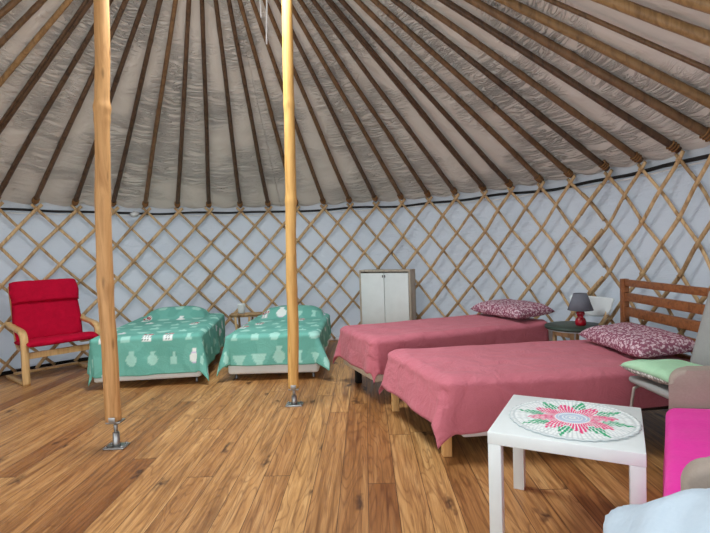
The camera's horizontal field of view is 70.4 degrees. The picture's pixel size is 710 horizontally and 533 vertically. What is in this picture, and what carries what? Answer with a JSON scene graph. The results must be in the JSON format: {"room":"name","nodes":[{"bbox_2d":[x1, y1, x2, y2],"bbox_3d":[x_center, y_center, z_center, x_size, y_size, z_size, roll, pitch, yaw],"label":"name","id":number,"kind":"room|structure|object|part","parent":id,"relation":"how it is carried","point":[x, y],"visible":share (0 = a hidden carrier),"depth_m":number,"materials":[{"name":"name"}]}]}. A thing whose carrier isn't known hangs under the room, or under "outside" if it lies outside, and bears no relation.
{"room":"traditional dwelling","nodes":[
{"label":"traditional dwelling","id":0,"kind":"room"},
{"bbox_2d":[0,340,668,532],"bbox_3d":[-0.913,1.132,3.453,6.640,0.060,6.640,-2,2,0],"label":"floor","id":1,"kind":"structure","parent":0,"point":[224,453],"depth_m":2.78,"materials":[{"name":"brown wood"}]},
{"bbox_2d":[5,278,99,386],"bbox_3d":[-3.088,0.623,5.154,0.640,0.976,0.732,0,3,41],"label":"armchair","id":2,"kind":"object","parent":1,"relation":"on","point":[43,312],"visible":0.99,"depth_m":5.14,"materials":[{"name":"red fabric"}]},
{"bbox_3d":[-3.276,0.840,4.886,0.470,0.573,0.062,0,3,41],"label":"arm","id":3,"kind":"part","parent":2,"relation":"part of","materials":[{"name":"brown wood"}]},
{"bbox_3d":[-3.326,0.518,4.974,0.519,0.634,0.030,0,3,41],"label":"seat rail","id":4,"kind":"part","parent":2,"relation":"part of","materials":[{"name":"brown wood"}]},
{"bbox_3d":[-3.258,1.076,5.332,0.060,0.022,0.610,0,3,41],"label":"rail","id":5,"kind":"part","parent":2,"relation":"part of","materials":[{"name":"brown wood"}]},
{"bbox_2d":[11,299,82,341],"bbox_3d":[-3.193,0.536,5.240,0.156,0.412,0.643,0,3,41],"label":"cushion","id":6,"kind":"object","parent":2,"relation":"on","point":[38,317],"depth_m":5.19,"materials":[{"name":"red fabric"}]},
{"bbox_2d":[14,331,98,346],"bbox_3d":[-3.012,0.728,5.094,0.446,0.091,0.673,0,3,41],"label":"seat cushion","id":7,"kind":"object","parent":2,"relation":"on","point":[37,338],"depth_m":5.00,"materials":[{"name":"red fabric"}]},
{"bbox_3d":[-2.916,0.841,5.017,0.025,0.060,0.610,0,3,41],"label":"rail","id":8,"kind":"part","parent":2,"relation":"part of","materials":[{"name":"brown wood"}]},
{"bbox_3d":[-2.835,0.809,5.390,0.470,0.573,0.062,0,3,41],"label":"arm","id":9,"kind":"part","parent":2,"relation":"part of","materials":[{"name":"brown wood"}]},
{"bbox_2d":[0,201,214,374],"bbox_3d":[-2.947,0.183,5.671,2.753,1.790,0.368,-4,3,-42],"label":"wall","id":10,"kind":"structure","parent":1,"relation":"on","point":[36,209],"depth_m":5.81,"materials":[{"name":"brown wood"}]},
{"bbox_2d":[93,0,129,449],"bbox_3d":[-1.535,-0.569,3.094,0.172,3.400,0.110,-2,2,0],"label":"support post","id":11,"kind":"object","parent":1,"relation":"on","point":[105,284],"visible":1,"depth_m":3.07,"materials":[{"name":"brown wood"}]},
{"bbox_3d":[-1.498,0.952,3.140,0.090,0.042,0.089,-2,2,0],"label":"plate","id":12,"kind":"part","parent":11,"relation":"part of","materials":[{"name":"metal"}]},
{"bbox_3d":[-1.496,1.009,3.146,0.026,0.073,0.025,-2,2,0],"label":"threaded rod","id":13,"kind":"part","parent":11,"relation":"part of","materials":[{"name":"metal"}]},
{"bbox_2d":[112,431,120,446],"bbox_3d":[-1.494,1.078,3.148,0.052,0.085,0.052,-2,2,0],"label":"socket","id":14,"kind":"object","parent":11,"relation":"attached to","point":[116,442],"depth_m":3.13,"materials":[{"name":"metal"}]},
{"bbox_3d":[-1.492,1.125,3.150,0.130,0.010,0.100,-2,2,0],"label":"plate","id":15,"kind":"part","parent":11,"relation":"part of","materials":[{"name":"metal"}]},
{"bbox_2d":[93,347,221,386],"bbox_3d":[-1.984,0.848,5.334,0.950,0.445,1.550,-2,2,-7],"label":"bed","id":16,"kind":"object","parent":1,"relation":"on","point":[194,374],"visible":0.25,"depth_m":4.58,"materials":[{"name":"white paint"}]},
{"bbox_2d":[87,306,224,385],"bbox_3d":[-1.968,0.762,5.288,1.086,0.546,1.632,-2,2,-7],"label":"bedspread","id":17,"kind":"object","parent":16,"relation":"on","point":[176,339],"visible":0.91,"depth_m":4.58,"materials":[{"name":"green fabric"}]},
{"bbox_2d":[229,312,261,329],"bbox_3d":[-1.350,0.801,6.265,0.380,0.438,0.232,-2,2,-6],"label":"stand","id":18,"kind":"object","parent":1,"relation":"on","point":[250,315],"visible":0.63,"depth_m":6.16,"materials":[{"name":"brown wood"}]},
{"bbox_3d":[-1.457,0.823,6.159,0.037,0.407,0.041,-1,2,17],"label":"leg","id":19,"kind":"part","parent":18,"relation":"part of","materials":[{"name":"brown wood"}]},
{"bbox_2d":[237,303,244,313],"bbox_3d":[-1.409,0.523,6.245,0.096,0.118,0.096,-2,2,0],"label":"cup","id":20,"kind":"object","parent":18,"relation":"on","point":[241,307],"visible":1,"depth_m":6.21,"materials":[{"name":"ceramic"}]},
{"bbox_2d":[228,340,328,378],"bbox_3d":[-0.752,0.825,5.380,0.850,0.410,1.440,-2,2,1],"label":"bed","id":21,"kind":"object","parent":1,"relation":"on","point":[313,368],"visible":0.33,"depth_m":4.67,"materials":[{"name":"white paint"}]},
{"bbox_2d":[217,305,330,375],"bbox_3d":[-0.721,0.724,5.317,1.091,0.487,1.591,-2,2,1],"label":"bedspread","id":22,"kind":"object","parent":21,"relation":"on","point":[263,340],"visible":0.92,"depth_m":4.64,"materials":[{"name":"green fabric"}]},
{"bbox_2d":[282,0,302,406],"bbox_3d":[-0.503,-0.626,3.836,0.168,3.400,0.100,-2,2,0],"label":"support post","id":23,"kind":"object","parent":1,"relation":"on","point":[287,22],"visible":1,"depth_m":3.81,"materials":[{"name":"yellow wood"}]},
{"bbox_3d":[-0.473,0.929,3.886,0.079,0.042,0.078,-2,2,0],"label":"plate","id":24,"kind":"part","parent":23,"relation":"part of","materials":[{"name":"metal"}]},
{"bbox_3d":[-0.469,1.067,3.894,0.130,0.010,0.100,-2,2,0],"label":"plate","id":25,"kind":"part","parent":23,"relation":"part of","materials":[{"name":"metal"}]},
{"bbox_2d":[291,395,297,404],"bbox_3d":[-0.470,1.030,3.893,0.052,0.066,0.052,-2,2,0],"label":"socket","id":26,"kind":"object","parent":23,"relation":"attached to","point":[294,397],"depth_m":3.88,"materials":[{"name":"metal"}]},
{"bbox_2d":[193,201,400,338],"bbox_3d":[-0.702,0.088,6.463,2.676,1.784,0.344,-2,2,5],"label":"wall","id":27,"kind":"structure","parent":1,"relation":"on","point":[323,209],"depth_m":6.54,"materials":[{"name":"brown wood"}]},
{"bbox_2d":[359,269,415,323],"bbox_3d":[0.388,0.504,6.018,0.665,0.935,0.177,-1,2,28],"label":"base cabinet","id":28,"kind":"object","parent":1,"relation":"on","point":[386,295],"visible":0.65,"depth_m":5.93,"materials":[{"name":"grey wood"}]},
{"bbox_3d":[0.108,0.508,6.175,0.022,0.935,0.160,-1,2,28],"label":"panel","id":29,"kind":"part","parent":28,"relation":"part of","materials":[{"name":"grey wood"}]},
{"bbox_3d":[0.219,0.482,6.030,0.304,0.805,0.018,-1,2,28],"label":"door","id":30,"kind":"part","parent":28,"relation":"part of","materials":[{"name":"white paint"}]},
{"bbox_3d":[0.493,0.478,5.885,0.304,0.805,0.018,-1,2,28],"label":"door","id":31,"kind":"part","parent":28,"relation":"part of","materials":[{"name":"white paint"}]},
{"bbox_3d":[0.676,0.500,5.876,0.022,0.935,0.160,-1,2,28],"label":"panel","id":32,"kind":"part","parent":28,"relation":"part of","materials":[{"name":"grey wood"}]},
{"bbox_2d":[344,322,551,397],"bbox_3d":[0.841,0.766,4.483,1.760,0.490,0.710,-3,2,-21],"label":"bed","id":33,"kind":"object","parent":1,"relation":"on","point":[358,372],"visible":0.13,"depth_m":4.30,"materials":[{"name":"brown wood"}]},
{"bbox_3d":[0.029,0.951,4.489,0.050,0.170,0.050,-3,2,-21],"label":"leg","id":34,"kind":"part","parent":33,"relation":"part of","materials":[{"name":"black wood"}]},
{"bbox_2d":[333,314,548,382],"bbox_3d":[0.746,0.673,4.456,1.731,0.358,0.834,-3,2,-21],"label":"bedspread","id":35,"kind":"object","parent":33,"relation":"on","point":[367,347],"visible":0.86,"depth_m":4.17,"materials":[{"name":"pink fabric"}]},
{"bbox_2d":[471,299,554,318],"bbox_3d":[1.457,0.391,4.718,0.400,0.137,0.720,-3,2,-21],"label":"pillow","id":36,"kind":"object","parent":35,"relation":"on","point":[509,308],"visible":1,"depth_m":4.50,"materials":[{"name":"pink fabric"}]},
{"bbox_3d":[0.837,0.649,4.479,1.760,0.256,0.700,-3,2,-21],"label":"mattress","id":37,"kind":"part","parent":33,"relation":"part of","materials":[{"name":"white fabric"}]},
{"bbox_2d":[388,175,605,339],"bbox_3d":[1.386,0.055,5.357,0.333,1.785,2.632,-3,3,-40],"label":"lattice","id":38,"kind":"structure","parent":1,"relation":"on","point":[570,181],"depth_m":5.29,"materials":[{"name":"brown wood"}]},
{"bbox_2d":[391,278,709,456],"bbox_3d":[1.216,0.589,3.316,1.853,0.900,0.995,-2,2,-5],"label":"bed","id":39,"kind":"object","parent":1,"relation":"on","point":[626,312],"visible":0.2,"depth_m":3.32,"materials":[{"name":"brown wood"}]},
{"bbox_3d":[0.292,0.956,3.683,0.052,0.200,0.052,-2,2,-5],"label":"leg","id":40,"kind":"part","parent":39,"relation":"part of","materials":[{"name":"brown wood"}]},
{"bbox_3d":[0.520,0.976,2.865,0.052,0.200,0.052,-2,2,-5],"label":"leg","id":41,"kind":"part","parent":39,"relation":"part of","materials":[{"name":"brown wood"}]},
{"bbox_2d":[379,339,689,448],"bbox_3d":[1.103,0.766,3.314,1.790,0.387,1.035,-2,2,-5],"label":"bedspread","id":42,"kind":"object","parent":39,"relation":"on","point":[461,390],"visible":0.84,"depth_m":2.88,"materials":[{"name":"pink fabric"}]},
{"bbox_2d":[578,322,694,357],"bbox_3d":[1.844,0.472,3.323,0.378,0.144,0.770,-2,2,-2],"label":"pillow","id":43,"kind":"object","parent":42,"relation":"on","point":[637,340],"visible":0.99,"depth_m":3.11,"materials":[{"name":"pink fabric"}]},
{"bbox_3d":[2.076,0.354,3.385,0.030,0.068,0.885,-2,2,-1],"label":"rail","id":44,"kind":"part","parent":39,"relation":"part of","materials":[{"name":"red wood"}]},
{"bbox_3d":[2.072,0.244,3.381,0.030,0.062,0.885,-2,2,-1],"label":"rail","id":45,"kind":"part","parent":39,"relation":"part of","materials":[{"name":"red wood"}]},
{"bbox_3d":[2.069,0.137,3.377,0.030,0.050,0.885,-2,2,-1],"label":"rail","id":46,"kind":"part","parent":39,"relation":"part of","materials":[{"name":"red wood"}]},
{"bbox_3d":[2.083,0.579,3.393,0.030,0.060,0.885,-2,2,-1],"label":"rail","id":47,"kind":"part","parent":39,"relation":"part of","materials":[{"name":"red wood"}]},
{"bbox_2d":[487,395,646,532],"bbox_3d":[0.903,0.865,2.120,0.548,0.450,0.548,-1,2,28],"label":"side table","id":48,"kind":"object","parent":1,"relation":"on","point":[631,451],"visible":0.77,"depth_m":1.96,"materials":[{"name":"white paint"}]},
{"bbox_3d":[0.568,0.904,2.018,0.050,0.400,0.050,-1,2,28],"label":"leg","id":49,"kind":"part","parent":48,"relation":"part of","materials":[{"name":"white paint"}]},
{"bbox_3d":[0.801,0.881,2.456,0.050,0.400,0.050,-1,2,28],"label":"leg","id":50,"kind":"part","parent":48,"relation":"part of","materials":[{"name":"white paint"}]},
{"bbox_2d":[509,400,641,441],"bbox_3d":[0.910,0.635,2.107,0.510,0.007,0.510,-2,2,-11],"label":"doily","id":51,"kind":"object","parent":48,"relation":"on","point":[566,419],"visible":1,"depth_m":2.07,"materials":[{"name":"fabric"}]},
{"bbox_3d":[1.239,0.876,2.223,0.050,0.400,0.050,-1,2,28],"label":"leg","id":52,"kind":"part","parent":48,"relation":"part of","materials":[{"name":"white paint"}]},
{"bbox_3d":[1.006,0.898,1.786,0.050,0.400,0.050,-1,2,28],"label":"leg","id":53,"kind":"part","parent":48,"relation":"part of","materials":[{"name":"white paint"}]},
{"bbox_2d":[544,295,613,340],"bbox_3d":[1.831,0.625,4.166,0.496,0.731,0.472,-3,2,-25],"label":"chair","id":54,"kind":"object","parent":1,"relation":"on","point":[602,306],"visible":0.59,"depth_m":4.14,"materials":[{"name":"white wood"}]},
{"bbox_3d":[1.662,0.760,4.188,0.050,0.471,0.036,-3,2,-25],"label":"leg","id":55,"kind":"part","parent":54,"relation":"part of","materials":[{"name":"brown wood"}]},
{"bbox_3d":[1.738,0.763,4.026,0.050,0.471,0.036,-3,2,-25],"label":"leg","id":56,"kind":"part","parent":54,"relation":"part of","materials":[{"name":"brown wood"}]},
{"bbox_3d":[1.817,0.496,4.156,0.472,0.027,0.472,-3,2,-25],"label":"seat","id":57,"kind":"part","parent":54,"relation":"part of","materials":[{"name":"green paint"}]},
{"bbox_2d":[567,293,593,325],"bbox_3d":[1.847,0.350,4.121,0.199,0.262,0.199,-2,2,0],"label":"table lamp","id":58,"kind":"object","parent":54,"relation":"on","point":[580,302],"visible":1,"depth_m":4.07,"materials":[{"name":"grey fabric"}]},
{"bbox_3d":[1.845,0.288,4.119,0.199,0.138,0.199,-2,2,0],"label":"lamp shade","id":59,"kind":"part","parent":58,"relation":"part of","materials":[{"name":"grey fabric"}]},
{"bbox_3d":[2.006,0.335,4.242,0.070,0.167,0.431,-3,2,-25],"label":"backrest","id":60,"kind":"part","parent":54,"relation":"part of","materials":[{"name":"white paint"}]},
{"bbox_2d":[582,150,709,353],"bbox_3d":[2.013,0.123,2.953,0.467,1.789,3.167,-1,2,9],"label":"lattice","id":61,"kind":"structure","parent":1,"relation":"on","point":[697,183],"depth_m":3.67,"materials":[{"name":"brown wood"}]},
{"bbox_2d":[629,291,709,406],"bbox_3d":[1.779,0.598,2.660,0.555,0.893,0.417,-2,2,-2],"label":"chair","id":62,"kind":"object","parent":1,"relation":"on","point":[700,355],"visible":0.35,"depth_m":2.79,"materials":[{"name":"fabric"}]},
{"bbox_3d":[1.736,0.844,2.817,0.461,0.394,0.016,-2,2,-2],"label":"leg frame","id":63,"kind":"part","parent":62,"relation":"part of","materials":[{"name":"grey metal"}]},
{"bbox_3d":[1.756,0.633,2.660,0.420,0.038,0.380,-2,2,-2],"label":"seat","id":64,"kind":"part","parent":62,"relation":"part of","materials":[{"name":"grey fabric"}]},
{"bbox_2d":[620,359,702,384],"bbox_3d":[1.696,0.559,2.665,0.384,0.106,0.380,-2,2,-7],"label":"cushion","id":65,"kind":"object","parent":62,"relation":"on","point":[659,371],"visible":0.59,"depth_m":2.65,"materials":[{"name":"green fabric"}]},
{"bbox_3d":[1.972,0.371,2.658,0.156,0.451,0.417,-2,2,-2],"label":"backrest","id":66,"kind":"part","parent":62,"relation":"part of","materials":[{"name":"grey fabric"}]},
{"bbox_2d":[668,366,709,490],"bbox_3d":[1.400,0.686,1.782,0.490,0.800,1.256,-1,2,32],"label":"armchair","id":67,"kind":"object","parent":1,"relation":"on","point":[689,386],"visible":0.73,"depth_m":2.29,"materials":[{"name":"fabric"}]},
{"bbox_2d":[663,408,709,496],"bbox_3d":[1.353,0.868,1.821,0.418,0.415,1.026,-1,2,32],"label":"throw","id":68,"kind":"object","parent":67,"relation":"on","point":[687,430],"visible":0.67,"depth_m":1.94,"materials":[{"name":"pink fabric"}]},
{"bbox_3d":[1.694,0.707,2.281,0.460,0.545,0.100,-1,2,32],"label":"arm","id":69,"kind":"part","parent":67,"relation":"part of","materials":[{"name":"beige fabric"}]},
{"bbox_3d":[1.096,0.759,1.293,0.430,0.545,0.100,-1,2,32],"label":"arm","id":70,"kind":"part","parent":67,"relation":"part of","materials":[{"name":"beige fabric"}]},
{"bbox_2d":[0,0,709,208],"bbox_3d":[-0.996,-1.518,3.362,6.726,1.847,6.726,-3,3,-41],"label":"ceiling","id":71,"kind":"structure","parent":0,"point":[61,186],"depth_m":4.63,"materials":[{"name":"fabric"}]},
{"bbox_2d":[0,0,21,18],"bbox_3d":[-2.885,-1.484,3.579,2.604,1.730,0.072,-2,2,6],"label":"rafter","id":72,"kind":"object","parent":71,"relation":"attached to","point":[11,4],"visible":1,"depth_m":3.50,"materials":[{"name":"brown wood"}]},
{"bbox_2d":[0,0,46,48],"bbox_3d":[-2.852,-1.494,3.777,2.605,1.725,0.072,-1,2,13],"label":"rafter","id":73,"kind":"object","parent":71,"relation":"attached to","point":[38,4],"visible":1,"depth_m":3.66,"materials":[{"name":"brown wood"}]},
{"bbox_2d":[0,0,72,86],"bbox_3d":[-2.787,-1.499,4.006,2.605,1.732,0.072,-1,2,19],"label":"rafter","id":74,"kind":"object","parent":71,"relation":"attached to","point":[66,3],"visible":1,"depth_m":3.87,"materials":[{"name":"beige wood"}]},
{"bbox_2d":[0,0,92,133],"bbox_3d":[-2.711,-1.509,4.186,2.606,1.731,0.088,-1,2,26],"label":"rafter","id":75,"kind":"object","parent":71,"relation":"attached to","point":[84,7],"visible":1,"depth_m":4.08,"materials":[{"name":"brown wood"}]},
{"bbox_2d":[0,0,113,198],"bbox_3d":[-2.593,-1.519,4.395,2.604,1.734,0.072,-1,2,32],"label":"rafter","id":76,"kind":"object","parent":71,"relation":"attached to","point":[77,56],"visible":0.91,"depth_m":4.47,"materials":[{"name":"brown wood"}]},
{"bbox_2d":[31,0,128,204],"bbox_3d":[-2.469,-1.531,4.566,2.604,1.729,0.073,0,3,39],"label":"rafter","id":77,"kind":"object","parent":71,"relation":"attached to","point":[35,200],"visible":0.89,"depth_m":4.70,"materials":[{"name":"brown wood"}]},
{"bbox_2d":[71,0,147,205],"bbox_3d":[-2.313,-1.542,4.734,0.072,1.730,2.605,-4,3,-44],"label":"rafter","id":78,"kind":"object","parent":71,"relation":"attached to","point":[75,200],"visible":0.81,"depth_m":4.53,"materials":[{"name":"brown wood"}]},
{"bbox_2d":[111,0,162,206],"bbox_3d":[-2.126,-1.556,4.891,0.072,1.730,2.605,-3,2,-37],"label":"rafter","id":79,"kind":"object","parent":71,"relation":"attached to","point":[159,2],"visible":0.93,"depth_m":4.81,"materials":[{"name":"brown wood"}]},
{"bbox_2d":[142,0,177,207],"bbox_3d":[-1.950,-1.564,5.006,0.072,1.733,2.605,-3,2,-30],"label":"rafter","id":80,"kind":"object","parent":71,"relation":"attached to","point":[145,202],"visible":1,"depth_m":4.91,"materials":[{"name":"brown wood"}]},
{"bbox_2d":[174,0,190,207],"bbox_3d":[-1.742,-1.574,5.111,0.072,1.732,2.603,-3,2,-24],"label":"rafter","id":81,"kind":"object","parent":71,"relation":"attached to","point":[188,2],"visible":1,"depth_m":4.99,"materials":[{"name":"brown wood"}]},
{"bbox_2d":[200,0,211,207],"bbox_3d":[-1.530,-1.583,5.186,0.072,1.732,2.604,-2,2,-17],"label":"rafter","id":82,"kind":"object","parent":71,"relation":"attached to","point":[202,8],"visible":1,"depth_m":5.03,"materials":[{"name":"brown wood"}]},
{"bbox_2d":[213,0,242,207],"bbox_3d":[-1.312,-1.588,5.236,0.072,1.729,2.604,-2,2,-9],"label":"rafter","id":83,"kind":"object","parent":71,"relation":"attached to","point":[216,5],"visible":1,"depth_m":5.07,"materials":[{"name":"brown wood"}]},
{"bbox_2d":[226,0,270,206],"bbox_3d":[-1.094,-1.597,5.260,0.072,1.731,2.604,-2,2,-3],"label":"rafter","id":84,"kind":"object","parent":71,"relation":"attached to","point":[229,3],"visible":1,"depth_m":5.09,"materials":[{"name":"brown wood"}]},
{"bbox_2d":[266,0,267,43],"bbox_3d":[-0.517,-1.780,2.843,0.030,1.034,0.015,-1,2,33],"label":"string","id":85,"kind":"object","parent":71,"relation":"hanging from","point":[266,0],"visible":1,"depth_m":2.85,"materials":[{"name":"white fabric"}]},
{"bbox_2d":[237,0,297,205],"bbox_3d":[-0.874,-1.604,5.259,0.072,1.732,2.606,-2,2,4],"label":"rafter","id":86,"kind":"object","parent":71,"relation":"attached to","point":[240,3],"visible":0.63,"depth_m":4.89,"materials":[{"name":"brown wood"}]},
{"bbox_2d":[250,0,325,204],"bbox_3d":[-0.655,-1.612,5.231,0.073,1.722,2.604,-1,2,10],"label":"rafter","id":87,"kind":"object","parent":71,"relation":"attached to","point":[257,15],"visible":0.91,"depth_m":4.92,"materials":[{"name":"brown wood"}]},
{"bbox_2d":[262,0,351,202],"bbox_3d":[-0.448,-1.617,5.180,0.076,1.730,2.603,-1,2,16],"label":"rafter","id":88,"kind":"object","parent":71,"relation":"attached to","point":[275,26],"visible":0.92,"depth_m":5.22,"materials":[{"name":"brown wood"}]},
{"bbox_2d":[274,0,377,201],"bbox_3d":[-0.251,-1.619,5.109,0.072,1.728,2.603,-1,2,22],"label":"rafter","id":89,"kind":"object","parent":71,"relation":"attached to","point":[374,197],"visible":0.94,"depth_m":5.13,"materials":[{"name":"brown wood"}]},
{"bbox_2d":[292,4,403,199],"bbox_3d":[-0.067,-1.622,5.018,0.075,1.728,2.604,-1,2,29],"label":"rafter","id":90,"kind":"object","parent":71,"relation":"attached to","point":[400,195],"visible":0.98,"depth_m":4.97,"materials":[{"name":"brown wood"}]},
{"bbox_2d":[297,0,430,197],"bbox_3d":[0.110,-1.623,4.905,0.080,1.729,2.604,0,2,35],"label":"rafter","id":91,"kind":"object","parent":71,"relation":"attached to","point":[427,193],"visible":1,"depth_m":4.86,"materials":[{"name":"brown wood"}]},
{"bbox_2d":[310,0,457,194],"bbox_3d":[0.275,-1.623,4.773,0.072,1.727,2.604,0,3,41],"label":"rafter","id":92,"kind":"object","parent":71,"relation":"attached to","point":[382,94],"visible":1,"depth_m":4.77,"materials":[{"name":"brown wood"}]},
{"bbox_2d":[325,0,486,190],"bbox_3d":[0.432,-1.625,4.612,2.604,1.725,0.087,-4,3,-42],"label":"rafter","id":93,"kind":"object","parent":71,"relation":"attached to","point":[332,5],"visible":1,"depth_m":4.61,"materials":[{"name":"brown wood"}]},
{"bbox_2d":[338,0,512,187],"bbox_3d":[0.558,-1.622,4.453,2.603,1.728,0.072,-3,2,-36],"label":"rafter","id":94,"kind":"object","parent":71,"relation":"attached to","point":[507,182],"visible":1,"depth_m":4.51,"materials":[{"name":"dark brown wood"}]},
{"bbox_2d":[354,0,543,183],"bbox_3d":[0.671,-1.619,4.273,2.605,1.732,0.072,-3,2,-29],"label":"rafter","id":95,"kind":"object","parent":71,"relation":"attached to","point":[537,177],"visible":1,"depth_m":4.35,"materials":[{"name":"brown wood"}]},
{"bbox_2d":[370,0,573,177],"bbox_3d":[0.765,-1.617,4.072,2.604,1.732,0.072,-3,2,-23],"label":"rafter","id":96,"kind":"object","parent":71,"relation":"attached to","point":[567,172],"visible":1,"depth_m":4.16,"materials":[{"name":"brown wood"}]},
{"bbox_2d":[390,0,609,171],"bbox_3d":[0.843,-1.607,3.837,2.605,1.731,0.072,-2,2,-15],"label":"rafter","id":97,"kind":"object","parent":71,"relation":"attached to","point":[603,165],"visible":1,"depth_m":3.92,"materials":[{"name":"dark brown wood"}]},
{"bbox_2d":[410,0,643,162],"bbox_3d":[0.885,-1.604,3.624,2.604,1.728,0.073,-2,2,-9],"label":"rafter","id":98,"kind":"object","parent":71,"relation":"attached to","point":[634,156],"visible":1,"depth_m":3.68,"materials":[{"name":"brown wood"}]},
{"bbox_2d":[437,0,681,153],"bbox_3d":[0.903,-1.597,3.384,2.604,1.730,0.072,-2,2,-1],"label":"rafter","id":99,"kind":"object","parent":71,"relation":"attached to","point":[672,146],"visible":1,"depth_m":3.40,"materials":[{"name":"brown wood"}]},
{"bbox_2d":[464,0,709,141],"bbox_3d":[0.895,-1.587,3.163,2.608,1.734,0.083,-2,2,5],"label":"rafter","id":100,"kind":"object","parent":71,"relation":"attached to","point":[666,110],"visible":1,"depth_m":3.11,"materials":[{"name":"brown wood"}]},
{"bbox_2d":[494,0,709,108],"bbox_3d":[0.861,-1.580,2.955,2.607,1.734,0.082,-1,2,12],"label":"rafter","id":101,"kind":"object","parent":71,"relation":"attached to","point":[698,96],"visible":1,"depth_m":2.83,"materials":[{"name":"beige wood"}]},
{"bbox_2d":[543,0,709,73],"bbox_3d":[0.802,-1.573,2.749,2.593,1.712,0.045,-1,2,19],"label":"rafter","id":102,"kind":"object","parent":71,"relation":"attached to","point":[696,64],"visible":1,"depth_m":2.56,"materials":[{"name":"brown wood"}]},
{"bbox_2d":[591,0,709,46],"bbox_3d":[0.720,-1.561,2.542,2.607,1.733,0.081,-1,2,25],"label":"rafter","id":103,"kind":"object","parent":71,"relation":"attached to","point":[693,32],"visible":1,"depth_m":2.25,"materials":[{"name":"beige wood"}]},
{"bbox_2d":[668,0,709,13],"bbox_3d":[0.614,-1.553,2.349,2.607,1.739,0.081,-1,2,31],"label":"rafter","id":104,"kind":"object","parent":71,"relation":"attached to","point":[699,5],"visible":1,"depth_m":1.93,"materials":[{"name":"beige wood"}]},
{"bbox_2d":[0,145,709,371],"bbox_3d":[-0.927,0.165,4.061,6.653,1.831,5.410,-2,2,0],"label":"wall","id":105,"kind":"structure","parent":0,"point":[679,244],"depth_m":5.75,"materials":[{"name":"fabric"}]},
{"bbox_2d":[0,357,88,375],"bbox_3d":[-3.629,1.151,3.891,0.963,0.040,4.592,-1,2,9],"label":"baseboard","id":106,"kind":"structure","parent":105,"relation":"attached to","point":[84,358],"depth_m":5.54,"materials":[{"name":"black wood"}]},
{"bbox_2d":[130,211,138,216],"bbox_3d":[-2.634,-0.624,6.008,0.110,0.079,0.118,-2,2,0],"label":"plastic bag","id":107,"kind":"object","parent":105,"relation":"attached to","point":[134,213],"visible":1,"depth_m":5.97,"materials":[{"name":"white plastic"}]},
{"bbox_2d":[0,154,708,215],"bbox_3d":[-0.968,-0.632,3.995,6.482,0.056,5.277,-2,2,0],"label":"trim","id":108,"kind":"structure","parent":105,"relation":"attached to","point":[706,156],"depth_m":5.56,"materials":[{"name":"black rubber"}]},
{"bbox_3d":[0.768,0.868,0.845,0.460,0.540,0.640,-1,2,20],"label":"daybed","id":109,"kind":"object","parent":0,"visible":0},
{"bbox_2d":[603,488,709,532],"bbox_3d":[0.569,0.715,0.944,1.001,0.608,0.783,-1,2,20],"label":"duvet","id":110,"kind":"object","parent":109,"relation":"on","point":[688,510],"visible":1,"depth_m":1.12,"materials":[{"name":"white fabric"}]}
]}

